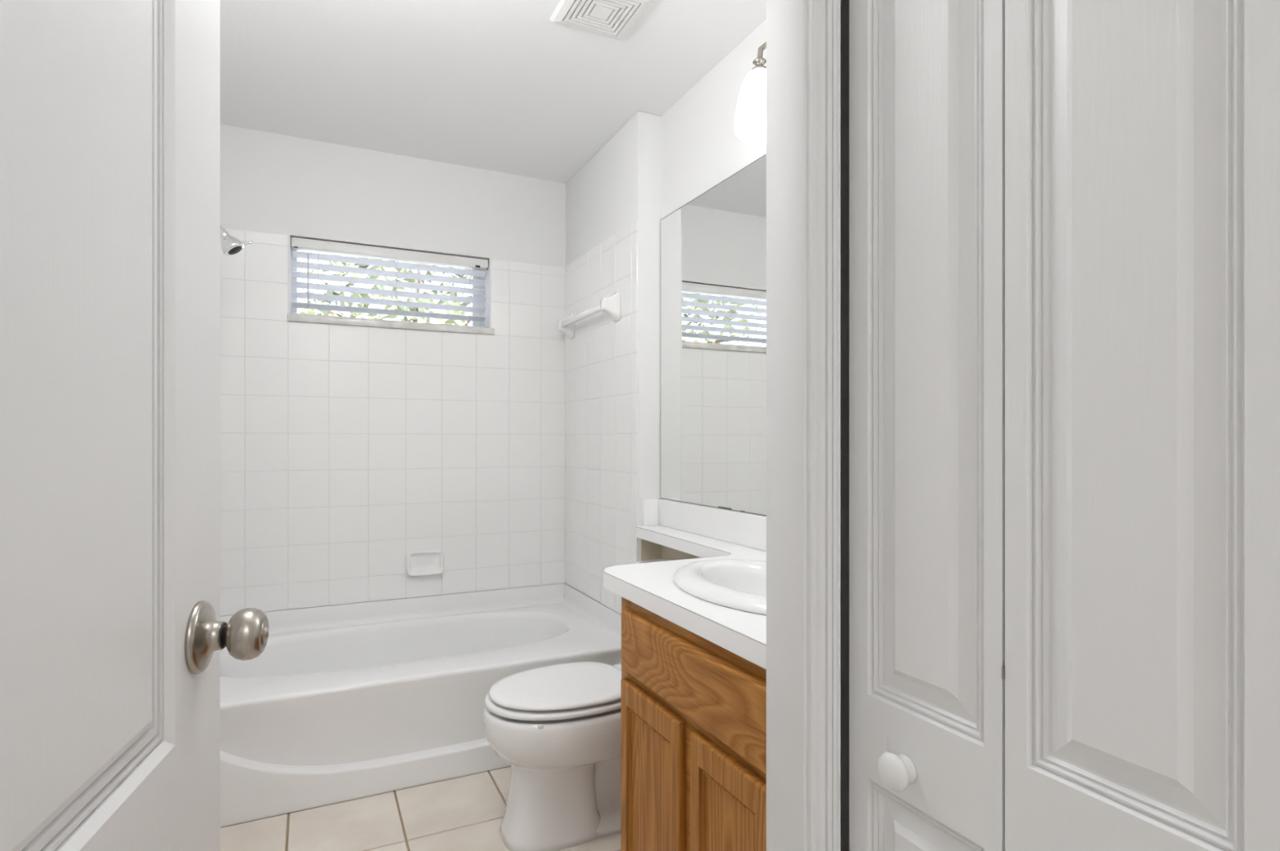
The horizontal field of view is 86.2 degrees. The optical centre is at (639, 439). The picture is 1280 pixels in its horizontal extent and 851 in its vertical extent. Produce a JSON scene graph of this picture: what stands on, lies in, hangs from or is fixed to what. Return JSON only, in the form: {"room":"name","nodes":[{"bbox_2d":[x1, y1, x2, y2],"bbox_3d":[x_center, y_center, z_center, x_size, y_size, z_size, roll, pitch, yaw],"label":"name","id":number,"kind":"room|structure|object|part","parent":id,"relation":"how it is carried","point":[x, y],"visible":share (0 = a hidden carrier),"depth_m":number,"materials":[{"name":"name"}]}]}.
{"room":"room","nodes":[
{"label":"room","id":0,"kind":"room"},
{"bbox_2d":[0,0,268,850],"bbox_3d":[-0.494,0.145,0.692,0.117,2.025,0.580,0,0,-15],"label":"door","id":1,"kind":"structure","parent":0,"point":[113,634],"depth_m":0.67,"materials":[{"name":"white paint"}]},
{"bbox_3d":[-0.518,0.255,0.895,0.054,0.067,0.067,0,0,-26],"label":"knob","id":2,"kind":"part","parent":1,"relation":"part of","materials":[{"name":"silver metal"}]},
{"bbox_2d":[220,124,565,617],"bbox_3d":[-1.162,-0.051,3.092,3.200,2.437,0.167,0,0,-26],"label":"wall","id":3,"kind":"structure","parent":0,"point":[347,451],"depth_m":3.01,"materials":[{"name":"white tile"}]},
{"bbox_2d":[287,235,494,334],"bbox_3d":[-1.107,-0.671,3.096,0.870,0.368,0.152,0,0,-26],"label":"window","id":4,"kind":"structure","parent":3,"relation":"in","point":[291,317],"depth_m":3.11,"materials":[{"name":"white glass"}]},
{"bbox_3d":[-1.137,-0.677,3.149,0.809,0.316,0.003,0,0,-26],"label":"pane","id":5,"kind":"part","parent":4,"relation":"part of","materials":[{"name":"clear glass"}]},
{"bbox_2d":[291,237,488,328],"bbox_3d":[-1.103,-0.685,3.077,0.827,0.326,0.070,0,0,-26],"label":"window blind","id":6,"kind":"object","parent":4,"relation":"attached to","point":[299,244],"visible":0.8,"depth_m":3.06,"materials":[{"name":"white plastic"}]},
{"bbox_3d":[-1.385,-0.663,2.948,0.001,0.278,0.051,0,0,-26],"label":"ladder cord","id":7,"kind":"part","parent":6,"relation":"part of","materials":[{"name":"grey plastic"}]},
{"bbox_3d":[-1.107,-0.528,3.083,0.821,0.012,0.048,0,0,-26],"label":"rail","id":8,"kind":"part","parent":6,"relation":"part of","materials":[{"name":"white plastic"}]},
{"bbox_3d":[-1.101,-0.505,3.086,0.870,0.036,0.129,0,0,-26],"label":"sill","id":9,"kind":"part","parent":4,"relation":"part of","materials":[{"name":"stone"}]},
{"bbox_2d":[406,549,444,576],"bbox_3d":[-0.964,0.555,3.076,0.162,0.111,0.039,0,0,-26],"label":"soap dish","id":10,"kind":"object","parent":3,"relation":"attached to","point":[421,562],"visible":1,"depth_m":3.08,"materials":[{"name":"white ceramic"}]},
{"bbox_2d":[220,766,621,850],"bbox_3d":[-0.035,1.228,0.761,3.200,0.120,5.400,0,0,-26],"label":"floor","id":11,"kind":"structure","parent":0,"point":[465,813],"depth_m":2.07,"materials":[{"name":"beige tile"}]},
{"bbox_2d":[220,583,621,827],"bbox_3d":[-0.884,0.940,2.688,1.536,0.456,0.802,0,0,-26],"label":"bathtub","id":12,"kind":"object","parent":11,"relation":"on","point":[341,703],"visible":0.82,"depth_m":2.37,"materials":[{"name":"white ceramic"}]},
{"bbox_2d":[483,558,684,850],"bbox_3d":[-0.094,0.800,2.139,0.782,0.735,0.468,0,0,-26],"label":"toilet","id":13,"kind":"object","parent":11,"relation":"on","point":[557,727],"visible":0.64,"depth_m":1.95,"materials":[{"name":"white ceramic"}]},
{"bbox_3d":[-0.239,0.767,2.069,0.455,0.018,0.368,0,0,-26],"label":"seat","id":14,"kind":"part","parent":13,"relation":"part of","materials":[{"name":"white plastic"}]},
{"bbox_3d":[-0.237,0.743,2.070,0.434,0.017,0.355,0,0,-26],"label":"lid","id":15,"kind":"part","parent":13,"relation":"part of","materials":[{"name":"white ceramic"}]},
{"bbox_3d":[0.158,0.450,2.261,0.222,0.033,0.468,0,0,-26],"label":"tank lid","id":16,"kind":"part","parent":13,"relation":"part of","materials":[{"name":"white ceramic"}]},
{"bbox_2d":[621,596,766,850],"bbox_3d":[0.389,0.772,1.387,0.566,0.792,0.904,0,0,-26],"label":"vanity cabinet","id":17,"kind":"object","parent":11,"relation":"on","point":[694,709],"visible":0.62,"depth_m":1.38,"materials":[{"name":"brown wood"}]},
{"bbox_3d":[0.026,0.813,1.516,0.004,0.352,0.194,0,0,-26],"label":"door panel","id":18,"kind":"part","parent":17,"relation":"part of","materials":[{"name":"brown wood"}]},
{"bbox_3d":[0.023,0.813,1.515,0.020,0.480,0.285,0,0,-26],"label":"door","id":19,"kind":"part","parent":17,"relation":"part of","materials":[{"name":"brown wood"}]},
{"bbox_2d":[603,498,766,669],"bbox_3d":[0.208,0.304,1.769,0.570,0.144,1.750,0,0,-26],"label":"countertop","id":20,"kind":"structure","parent":17,"relation":"on","point":[707,533],"depth_m":1.78,"materials":[{"name":"white laminate"}]},
{"bbox_2d":[672,559,766,615],"bbox_3d":[0.291,0.389,1.524,0.384,0.161,0.576,0,0,-26],"label":"sink","id":21,"kind":"object","parent":20,"relation":"in","point":[740,584],"visible":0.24,"depth_m":1.66,"materials":[{"name":"white ceramic"}]},
{"bbox_3d":[0.088,0.479,1.380,0.020,0.143,0.584,0,0,-26],"label":"drawer","id":22,"kind":"part","parent":17,"relation":"part of","materials":[{"name":"brown wood"}]},
{"bbox_3d":[0.161,0.813,1.231,0.020,0.480,0.253,0,0,-26],"label":"door","id":23,"kind":"part","parent":17,"relation":"part of","materials":[{"name":"brown wood"}]},
{"bbox_3d":[0.163,0.813,1.232,0.004,0.352,0.162,0,0,-26],"label":"door panel","id":24,"kind":"part","parent":17,"relation":"part of","materials":[{"name":"brown wood"}]},
{"bbox_2d":[220,0,766,183],"bbox_3d":[-0.035,-1.329,0.761,3.200,0.120,5.400,0,0,-26],"label":"ceiling","id":25,"kind":"structure","parent":0,"point":[499,86],"depth_m":2.37,"materials":[{"name":"white paint"}]},
{"bbox_2d":[550,0,652,40],"bbox_3d":[-0.114,-1.260,2.006,0.234,0.018,0.234,0,0,-26],"label":"exhaust fan","id":26,"kind":"object","parent":25,"relation":"attached to","point":[611,19],"visible":1,"depth_m":2.02,"materials":[{"name":"white plastic"}]},
{"bbox_2d":[564,111,661,615],"bbox_3d":[0.150,-0.051,3.178,0.764,2.437,0.835,0,0,-26],"label":"wall","id":27,"kind":"structure","parent":0,"point":[613,202],"depth_m":2.85,"materials":[{"name":"white tile"}]},
{"bbox_2d":[557,291,620,339],"bbox_3d":[-0.240,-0.543,3.027,0.072,0.120,0.598,0,0,-26],"label":"towel bar","id":28,"kind":"object","parent":27,"relation":"attached to","point":[611,305],"visible":1,"depth_m":2.86,"materials":[{"name":"white ceramic"}]},
{"bbox_2d":[661,19,766,559],"bbox_3d":[0.788,-0.051,1.980,0.658,2.437,1.879,0,0,-26],"label":"wall","id":29,"kind":"structure","parent":0,"point":[701,148],"depth_m":2.38,"materials":[{"name":"white paint"}]},
{"bbox_2d":[657,498,766,551],"bbox_3d":[0.456,0.282,1.889,0.020,0.102,1.750,0,0,-26],"label":"backsplash","id":30,"kind":"structure","parent":29,"relation":"attached to","point":[744,529],"depth_m":2.28,"materials":[{"name":"white laminate"}]},
{"bbox_2d":[660,154,766,515],"bbox_3d":[0.447,-0.315,1.924,0.006,1.090,1.676,0,0,-26],"label":"mirror","id":31,"kind":"object","parent":29,"relation":"attached to","point":[713,246],"visible":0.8,"depth_m":2.31,"materials":[{"name":"grey mirror"}]},
{"bbox_2d":[733,41,766,144],"bbox_3d":[0.491,-0.990,1.623,0.188,0.314,0.776,0,0,-26],"label":"vanity light","id":32,"kind":"object","parent":29,"relation":"attached to","point":[750,117],"visible":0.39,"depth_m":1.85,"materials":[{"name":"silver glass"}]},
{"bbox_3d":[0.367,-1.066,1.916,0.126,0.096,0.048,0,0,-26],"label":"lamp arm","id":33,"kind":"part","parent":32,"relation":"part of","materials":[{"name":"silver metal"}]},
{"bbox_2d":[840,0,848,850],"bbox_3d":[-0.284,-0.051,0.521,2.543,2.437,0.066,0,0,-26],"label":"wall","id":34,"kind":"structure","parent":0,"point":[844,3],"depth_m":0.80,"materials":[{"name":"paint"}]},
{"bbox_2d":[766,0,840,850],"bbox_3d":[0.174,0.118,0.735,0.037,2.100,0.080,0,0,-26],"label":"door frame","id":35,"kind":"structure","parent":34,"relation":"attached to","point":[786,20],"depth_m":0.71,"materials":[{"name":"white paint"}]},
{"bbox_2d":[848,0,1279,850],"bbox_3d":[0.296,0.138,0.553,0.051,2.020,0.353,0,0,-26],"label":"door","id":36,"kind":"structure","parent":34,"relation":"in","point":[1064,215],"depth_m":0.51,"materials":[{"name":"white paint"}]},
{"bbox_3d":[0.239,0.309,0.638,0.023,0.034,0.034,0,0,-26],"label":"knob","id":37,"kind":"part","parent":36,"relation":"part of","materials":[{"name":"white plastic"}]},
{"bbox_3d":[-1.598,-0.050,1.359,0.905,2.437,2.587,0,0,-26],"label":"wall","id":38,"kind":"structure","parent":0,"visible":0},
{"bbox_2d":[220,224,253,256],"bbox_3d":[-1.477,-0.748,2.398,0.216,0.197,0.076,0,0,-26],"label":"shower head","id":39,"kind":"object","parent":38,"relation":"attached to","point":[230,245],"visible":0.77,"depth_m":2.40},
{"bbox_3d":[-1.396,-0.700,2.437,0.036,0.023,0.012,0,0,-26],"label":"spray lever","id":40,"kind":"part","parent":39,"relation":"part of","materials":[{"name":"silver metal"}]}
]}

